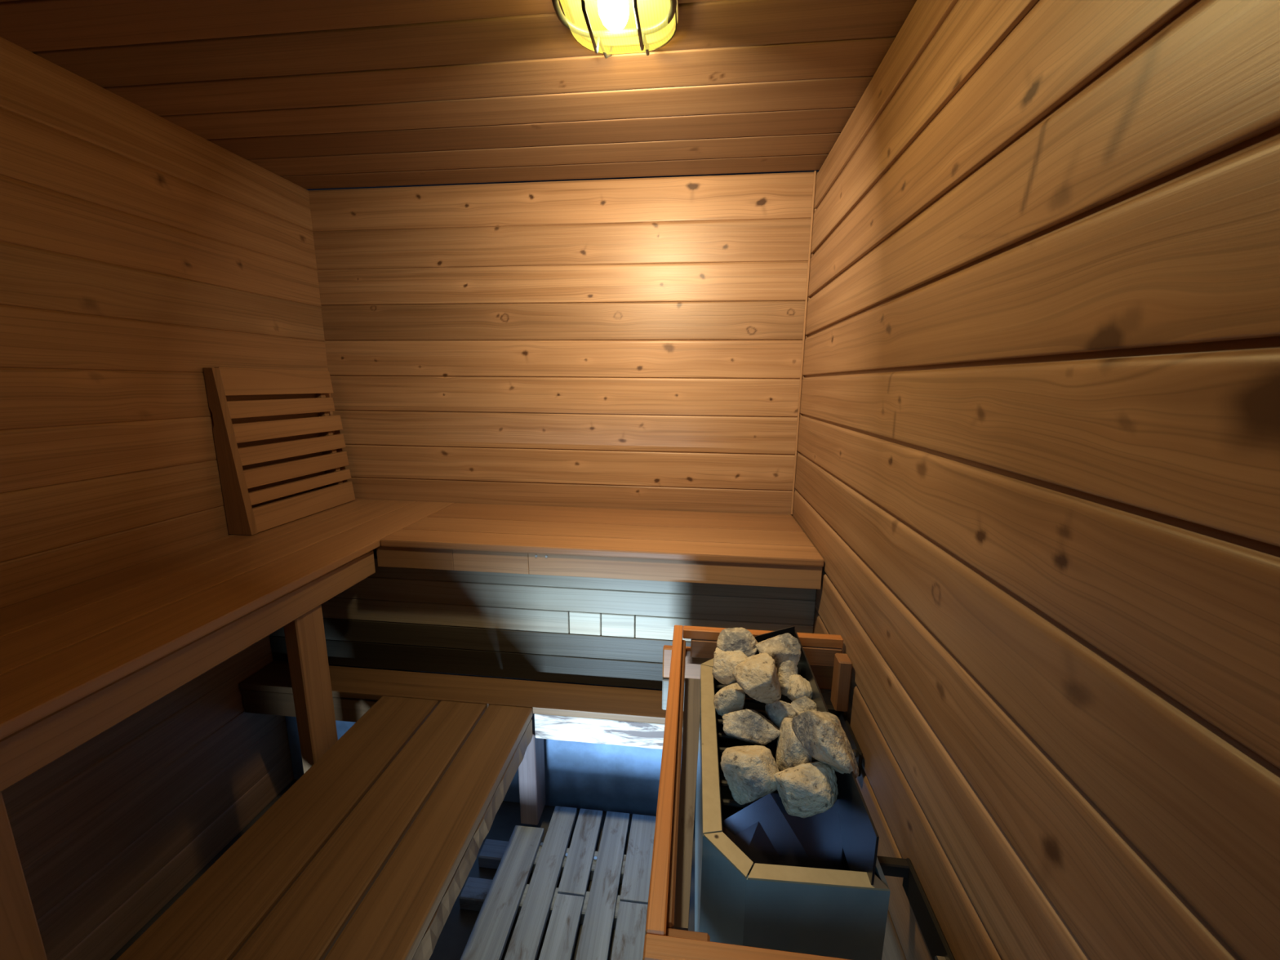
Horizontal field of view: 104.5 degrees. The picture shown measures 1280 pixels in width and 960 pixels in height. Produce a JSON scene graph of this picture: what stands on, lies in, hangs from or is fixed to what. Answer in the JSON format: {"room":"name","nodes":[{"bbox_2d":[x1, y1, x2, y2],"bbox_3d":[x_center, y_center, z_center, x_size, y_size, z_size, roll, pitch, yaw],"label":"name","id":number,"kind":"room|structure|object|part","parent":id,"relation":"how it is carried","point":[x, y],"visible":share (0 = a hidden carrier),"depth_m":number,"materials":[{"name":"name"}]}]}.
{"room":"spa","nodes":[
{"label":"spa","id":0,"kind":"room"},
{"bbox_2d":[0,36,337,959],"bbox_3d":[-1.343,0.191,0.899,0.050,2.081,2.260,2,11,6],"label":"wall","id":1,"kind":"structure","parent":0,"point":[140,254],"depth_m":1.23,"materials":[{"name":"brown wood"}]},
{"bbox_2d":[109,779,695,959],"bbox_3d":[-0.516,1.386,0.446,1.860,0.080,3.450,2,11,6],"label":"floor","id":2,"kind":"structure","parent":0,"point":[451,944],"depth_m":1.40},
{"bbox_2d":[0,498,454,959],"bbox_3d":[-1.084,0.752,0.983,0.473,0.948,2.186,2,11,6],"label":"bench","id":3,"kind":"object","parent":2,"relation":"on","point":[77,661],"visible":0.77,"depth_m":1.01,"materials":[{"name":"brown wood"}]},
{"bbox_3d":[-0.921,0.855,0.733,0.038,0.843,0.090,2,11,6],"label":"leg","id":4,"kind":"part","parent":3,"relation":"part of","materials":[{"name":"brown wood"}]},
{"bbox_3d":[-1.080,0.297,0.894,0.473,0.022,2.186,2,11,6],"label":"seat","id":5,"kind":"part","parent":3,"relation":"part of","materials":[{"name":"brown wood"}]},
{"bbox_2d":[203,367,355,535],"bbox_3d":[-1.181,-0.123,1.684,0.076,0.496,0.476,2,11,6],"label":"backrest","id":6,"kind":"object","parent":3,"relation":"on","point":[242,518],"visible":1,"depth_m":1.59,"materials":[{"name":"brown wood"}]},
{"bbox_3d":[-1.207,-0.079,1.463,0.076,0.493,0.022,2,11,6],"label":"frame","id":7,"kind":"part","parent":6,"relation":"part of","materials":[{"name":"brown wood"}]},
{"bbox_3d":[-1.169,-0.157,1.870,0.058,0.493,0.022,2,11,6],"label":"frame","id":8,"kind":"part","parent":6,"relation":"part of","materials":[{"name":"brown wood"}]},
{"bbox_3d":[-0.853,0.741,1.326,0.038,0.843,0.087,2,11,6],"label":"leg","id":9,"kind":"part","parent":3,"relation":"part of","materials":[{"name":"brown wood"}]},
{"bbox_2d":[116,696,546,959],"bbox_3d":[-0.632,1.036,0.769,0.469,0.478,1.728,2,11,6],"label":"bench","id":10,"kind":"object","parent":2,"relation":"on","point":[370,854],"visible":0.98,"depth_m":1.01,"materials":[{"name":"brown wood"}]},
{"bbox_3d":[-0.339,0.907,1.551,0.056,0.318,0.088,2,11,6],"label":"leg","id":11,"kind":"part","parent":10,"relation":"part of","materials":[{"name":"wood"}]},
{"bbox_2d":[458,805,656,959],"bbox_3d":[-0.239,1.225,0.917,0.600,0.060,1.412,2,11,6],"label":"duckboard","id":12,"kind":"object","parent":2,"relation":"on","point":[499,900],"visible":0.81,"depth_m":1.35,"materials":[{"name":"grey wood"}]},
{"bbox_2d":[642,625,852,959],"bbox_3d":[0.221,0.802,0.912,0.414,0.780,0.734,2,11,6],"label":"guard","id":13,"kind":"object","parent":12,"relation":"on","point":[668,936],"visible":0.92,"depth_m":0.78,"materials":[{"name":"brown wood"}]},
{"bbox_3d":[0.055,0.426,0.862,0.022,0.024,0.688,2,11,6],"label":"rail","id":14,"kind":"part","parent":13,"relation":"part of","materials":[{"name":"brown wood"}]},
{"bbox_3d":[0.064,0.473,0.872,0.018,0.070,0.637,2,11,6],"label":"rail","id":15,"kind":"part","parent":13,"relation":"part of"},
{"bbox_3d":[0.197,0.499,0.494,0.388,0.024,0.026,2,11,6],"label":"rail","id":16,"kind":"part","parent":13,"relation":"part of","materials":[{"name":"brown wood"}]},
{"bbox_3d":[0.261,0.541,1.224,0.412,0.085,0.020,2,11,6],"label":"rail","id":17,"kind":"part","parent":13,"relation":"part of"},
{"bbox_3d":[0.262,0.456,1.207,0.412,0.080,0.020,2,11,6],"label":"rail","id":18,"kind":"part","parent":13,"relation":"part of","materials":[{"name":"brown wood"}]},
{"bbox_3d":[0.285,0.369,1.166,0.366,0.024,0.022,2,11,6],"label":"rail","id":19,"kind":"part","parent":13,"relation":"part of","materials":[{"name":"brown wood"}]},
{"bbox_3d":[0.294,0.405,1.171,0.347,0.048,0.023,2,11,6],"label":"rail","id":20,"kind":"part","parent":13,"relation":"part of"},
{"bbox_2d":[0,0,916,189],"bbox_3d":[-0.436,-0.826,0.583,1.820,0.050,2.230,2,11,6],"label":"ceiling","id":21,"kind":"structure","parent":0,"point":[313,94],"depth_m":1.12,"materials":[{"name":"brown wood"}]},
{"bbox_2d":[551,0,678,58],"bbox_3d":[-0.041,-0.783,0.803,0.201,0.099,0.379,2,11,6],"label":"lamp","id":22,"kind":"object","parent":21,"relation":"attached to","point":[608,23],"visible":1,"depth_m":0.87,"materials":[{"name":"beige glass"}]},
{"bbox_3d":[-0.044,-0.784,0.823,0.052,0.052,0.080,2,11,6],"label":"bulb","id":23,"kind":"part","parent":22,"relation":"part of","materials":[{"name":"white glass"}]},
{"bbox_2d":[284,661,697,820],"bbox_3d":[-0.367,0.881,1.676,1.760,0.445,0.065,2,11,6],"label":"wall","id":24,"kind":"structure","parent":0,"point":[622,779],"depth_m":1.64,"materials":[{"name":"concrete"}]},
{"bbox_2d":[239,661,683,749],"bbox_3d":[-0.378,0.702,1.528,1.752,0.107,0.127,2,11,6],"label":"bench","id":25,"kind":"object","parent":24,"relation":"on","point":[576,713],"visible":0.44,"depth_m":1.51,"materials":[{"name":"brown wood"}]},
{"bbox_2d":[308,171,818,615],"bbox_3d":[-0.318,0.005,1.898,1.820,2.081,0.050,2,11,6],"label":"wall","id":26,"kind":"structure","parent":0,"point":[628,344],"depth_m":1.77,"materials":[{"name":"brown wood"}]},
{"bbox_2d":[269,502,823,689],"bbox_3d":[-0.349,0.374,1.702,1.757,0.469,0.472,2,11,6],"label":"bench","id":27,"kind":"object","parent":26,"relation":"attached to","point":[552,593],"visible":0.86,"depth_m":1.53,"materials":[{"name":"brown wood"}]},
{"bbox_3d":[-0.112,0.162,1.634,1.277,0.022,0.472,2,11,6],"label":"seat","id":28,"kind":"part","parent":27,"relation":"part of","materials":[{"name":"brown wood"}]},
{"bbox_2d":[791,170,816,514],"bbox_3d":[0.554,-0.430,1.685,0.006,1.129,0.006,2,11,6],"label":"trim","id":29,"kind":"structure","parent":26,"relation":"attached to","point":[815,171],"depth_m":1.67,"materials":[{"name":"brown wood"}]},
{"bbox_2d":[792,0,1279,959],"bbox_3d":[0.456,0.244,0.703,0.050,2.081,2.260,2,11,6],"label":"wall","id":30,"kind":"structure","parent":0,"point":[1037,486],"depth_m":0.49,"materials":[{"name":"brown wood"}]},
{"bbox_2d":[694,626,955,959],"bbox_3d":[0.273,0.633,0.918,0.327,0.512,0.543,2,11,6],"label":"stove","id":31,"kind":"object","parent":30,"relation":"attached to","point":[766,877],"visible":0.6,"depth_m":0.69,"materials":[{"name":"silver metal"}]},
{"bbox_2d":[713,682,745,716],"bbox_3d":[0.176,0.429,0.978,0.062,0.065,0.056,2,11,6],"label":"stone","id":32,"kind":"object","parent":31,"relation":"on","point":[731,698],"visible":0.86,"depth_m":0.95,"materials":[{"name":"stone"}]},
{"bbox_2d":[711,646,747,684],"bbox_3d":[0.192,0.385,1.017,0.087,0.076,0.076,2,11,6],"label":"stone","id":33,"kind":"object","parent":31,"relation":"on","point":[724,662],"visible":0.6,"depth_m":0.99,"materials":[{"name":"stone"}]},
{"bbox_2d":[716,626,758,657],"bbox_3d":[0.205,0.345,1.048,0.086,0.068,0.080,2,11,6],"label":"stone","id":34,"kind":"object","parent":33,"relation":"on","point":[730,639],"visible":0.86,"depth_m":1.02,"materials":[{"name":"stone"}]},
{"bbox_3d":[0.224,0.864,0.965,0.221,0.020,0.518,2,11,6],"label":"plate","id":35,"kind":"part","parent":31,"relation":"part of","materials":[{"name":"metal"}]},
{"bbox_2d":[720,745,778,804],"bbox_3d":[0.178,0.469,0.793,0.099,0.097,0.092,2,11,6],"label":"stone","id":36,"kind":"object","parent":31,"relation":"on","point":[748,771],"visible":0.91,"depth_m":0.77,"materials":[{"name":"stone"}]},
{"bbox_2d":[722,709,780,746],"bbox_3d":[0.203,0.453,0.903,0.108,0.067,0.058,2,11,6],"label":"stone","id":37,"kind":"object","parent":31,"relation":"on","point":[749,726],"visible":1,"depth_m":0.89,"materials":[{"name":"stone"}]},
{"bbox_2d":[764,700,796,728],"bbox_3d":[0.274,0.448,0.948,0.065,0.055,0.052,2,11,6],"label":"stone","id":38,"kind":"object","parent":31,"relation":"on","point":[777,711],"visible":0.58,"depth_m":0.93,"materials":[{"name":"stone"}]},
{"bbox_2d":[732,653,781,703],"bbox_3d":[0.218,0.375,0.929,0.076,0.092,0.084,-7,13,-35],"label":"stone","id":39,"kind":"object","parent":38,"relation":"on","point":[757,675],"visible":1,"depth_m":0.91,"materials":[{"name":"stone"}]},
{"bbox_2d":[791,695,816,715],"bbox_3d":[0.313,0.431,0.930,0.048,0.044,0.051,-3,11,-16],"label":"stone","id":40,"kind":"object","parent":38,"relation":"on","point":[803,704],"visible":0.56,"depth_m":0.92,"materials":[{"name":"stone"}]},
{"bbox_3d":[0.226,0.674,0.928,0.233,0.427,0.530,2,11,6],"label":"casing","id":41,"kind":"part","parent":31,"relation":"part of","materials":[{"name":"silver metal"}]},
{"bbox_2d":[775,717,812,771],"bbox_3d":[0.268,0.467,0.860,0.059,0.100,0.102,3,11,14],"label":"stone","id":42,"kind":"object","parent":31,"relation":"on","point":[790,753],"visible":0.49,"depth_m":0.84,"materials":[{"name":"stone"}]},
{"bbox_2d":[785,674,812,701],"bbox_3d":[0.318,0.414,0.974,0.058,0.054,0.060,2,11,6],"label":"stone","id":43,"kind":"object","parent":31,"relation":"on","point":[799,686],"visible":0.77,"depth_m":0.96,"materials":[{"name":"stone"}]},
{"bbox_2d":[775,659,798,696],"bbox_3d":[0.297,0.395,1.015,0.055,0.079,0.080,2,11,6],"label":"stone","id":44,"kind":"object","parent":43,"relation":"on","point":[785,668],"visible":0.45,"depth_m":0.99,"materials":[{"name":"stone"}]},
{"bbox_2d":[755,632,801,665],"bbox_3d":[0.284,0.352,1.023,0.091,0.069,0.072,2,11,6],"label":"stone","id":45,"kind":"object","parent":44,"relation":"on","point":[784,646],"visible":0.76,"depth_m":1.00,"materials":[{"name":"stone"}]},
{"bbox_2d":[773,761,839,817],"bbox_3d":[0.250,0.466,0.747,0.095,0.071,0.063,2,11,6],"label":"stone","id":46,"kind":"object","parent":31,"relation":"on","point":[810,789],"visible":1,"depth_m":0.73,"materials":[{"name":"stone"}]},
{"bbox_2d":[791,710,858,778],"bbox_3d":[0.286,0.403,0.765,0.068,0.104,0.116,-2,11,-15],"label":"stone","id":47,"kind":"object","parent":31,"relation":"on","point":[822,735],"visible":0.98,"depth_m":0.74,"materials":[{"name":"stone"}]}
]}

